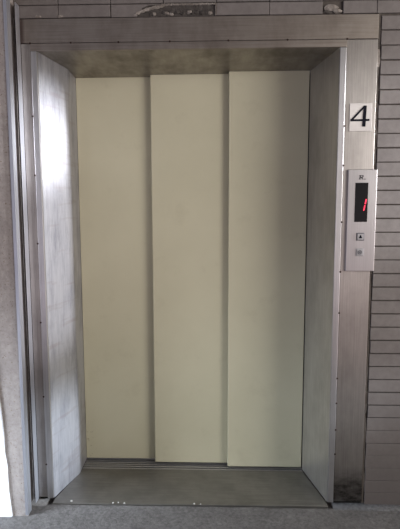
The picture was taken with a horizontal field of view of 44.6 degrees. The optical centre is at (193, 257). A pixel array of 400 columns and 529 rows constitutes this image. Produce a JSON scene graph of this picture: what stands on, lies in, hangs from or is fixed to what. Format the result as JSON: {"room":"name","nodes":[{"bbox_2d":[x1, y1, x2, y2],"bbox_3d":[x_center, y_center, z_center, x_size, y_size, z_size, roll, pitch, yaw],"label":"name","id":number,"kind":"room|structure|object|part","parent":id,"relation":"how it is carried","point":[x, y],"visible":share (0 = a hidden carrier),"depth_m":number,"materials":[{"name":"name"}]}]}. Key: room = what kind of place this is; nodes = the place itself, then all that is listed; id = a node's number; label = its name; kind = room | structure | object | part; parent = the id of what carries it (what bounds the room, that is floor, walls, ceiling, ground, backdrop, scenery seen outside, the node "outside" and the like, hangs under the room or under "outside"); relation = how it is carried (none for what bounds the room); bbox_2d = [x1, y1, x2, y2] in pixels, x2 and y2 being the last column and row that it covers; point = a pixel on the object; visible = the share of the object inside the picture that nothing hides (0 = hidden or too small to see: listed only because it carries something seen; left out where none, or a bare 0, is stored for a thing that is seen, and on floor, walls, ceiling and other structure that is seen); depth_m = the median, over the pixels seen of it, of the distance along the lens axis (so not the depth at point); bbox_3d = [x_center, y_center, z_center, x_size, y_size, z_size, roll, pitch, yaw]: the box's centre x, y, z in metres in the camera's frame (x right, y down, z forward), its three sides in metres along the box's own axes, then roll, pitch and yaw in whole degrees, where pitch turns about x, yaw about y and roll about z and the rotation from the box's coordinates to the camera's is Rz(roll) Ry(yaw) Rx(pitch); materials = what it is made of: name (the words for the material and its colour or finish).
{"room":"elevator lobby","nodes":[
{"label":"elevator lobby","id":0,"kind":"room"},
{"bbox_2d":[0,0,33,516],"bbox_3d":[-1.176,-0.298,2.171,0.812,3.020,0.144,0,6,2],"label":"wall","id":1,"kind":"structure","parent":0,"point":[12,492],"depth_m":2.18,"materials":[{"name":"grey concrete"}]},
{"bbox_2d":[3,0,31,514],"bbox_3d":[-0.775,-0.303,2.112,0.014,3.000,0.039,0,6,2],"label":"strip","id":2,"kind":"object","parent":1,"relation":"attached to","point":[6,3],"visible":1,"depth_m":2.13,"materials":[{"name":"grey metal"}]},
{"bbox_2d":[0,459,399,528],"bbox_3d":[-0.018,1.358,0.953,5.200,0.048,3.960,0,6,2],"label":"floor","id":3,"kind":"structure","parent":0,"point":[44,514],"depth_m":2.25,"materials":[{"name":"grey concrete"}]},
{"bbox_2d":[13,0,399,504],"bbox_3d":[-0.022,-0.335,2.468,3.100,3.020,0.556,0,6,2],"label":"wall","id":4,"kind":"structure","parent":0,"point":[381,443],"depth_m":2.17,"materials":[{"name":"grey tile"}]},
{"bbox_2d":[52,458,327,508],"bbox_3d":[-0.014,1.165,2.551,1.319,0.020,0.447,0,6,2],"label":"sill","id":5,"kind":"structure","parent":4,"relation":"attached to","point":[101,481],"depth_m":2.48,"materials":[{"name":"metal"}]},
{"bbox_2d":[14,2,378,502],"bbox_3d":[0.024,0.020,2.408,1.561,2.294,0.438,0,6,2],"label":"surround","id":6,"kind":"object","parent":4,"relation":"attached to","point":[340,51],"visible":1,"depth_m":2.27,"materials":[{"name":"metal"}]},
{"bbox_3d":[-0.736,0.111,2.270,0.042,2.121,0.010,0,6,2],"label":"plate","id":7,"kind":"part","parent":6,"relation":"part of","materials":[{"name":"metal"}]},
{"bbox_3d":[-0.700,0.130,2.268,0.027,2.093,0.015,0,6,2],"label":"edge trim","id":8,"kind":"part","parent":6,"relation":"part of","materials":[{"name":"metal"}]},
{"bbox_2d":[76,77,154,457],"bbox_3d":[-0.395,0.035,2.638,0.421,2.191,0.030,0,6,2],"label":"sliding door","id":9,"kind":"structure","parent":6,"relation":"attached to","point":[114,114],"depth_m":2.62,"materials":[{"name":"beige paint"}]},
{"bbox_3d":[-0.028,-0.927,2.131,1.381,0.031,0.015,0,6,2],"label":"header trim","id":10,"kind":"part","parent":6,"relation":"part of","materials":[{"name":"metal"}]},
{"bbox_2d":[150,73,228,462],"bbox_3d":[-0.001,0.039,2.590,0.428,2.191,0.030,0,6,2],"label":"sliding door","id":11,"kind":"structure","parent":6,"relation":"attached to","point":[190,112],"depth_m":2.57,"materials":[{"name":"beige paint"}]},
{"bbox_3d":[0.017,-0.995,2.123,1.557,0.101,0.013,0,6,2],"label":"header plate","id":12,"kind":"part","parent":6,"relation":"part of","materials":[{"name":"metal"}]},
{"bbox_2d":[227,71,309,466],"bbox_3d":[0.381,0.043,2.543,0.398,2.191,0.030,0,6,2],"label":"sliding door","id":13,"kind":"structure","parent":6,"relation":"attached to","point":[269,110],"depth_m":2.53,"materials":[{"name":"beige paint"}]},
{"bbox_3d":[0.651,0.129,2.227,0.028,2.093,0.015,0,6,2],"label":"edge trim","id":14,"kind":"part","parent":6,"relation":"part of","materials":[{"name":"metal"}]},
{"bbox_3d":[0.733,0.111,2.225,0.132,2.121,0.010,0,6,2],"label":"plate","id":15,"kind":"part","parent":6,"relation":"part of","materials":[{"name":"metal"}]},
{"bbox_2d":[349,103,371,130],"bbox_3d":[0.732,-0.616,2.137,0.097,0.119,0.004,0,6,2],"label":"number sign","id":16,"kind":"object","parent":6,"relation":"attached to","point":[360,116],"visible":1,"depth_m":2.14,"materials":[{"name":"white plastic"}]},
{"bbox_2d":[345,169,376,270],"bbox_3d":[0.749,-0.166,2.179,0.127,0.453,0.018,0,6,2],"label":"station","id":17,"kind":"object","parent":6,"relation":"attached to","point":[362,183],"visible":1,"depth_m":2.17,"materials":[{"name":"metal"}]}
]}

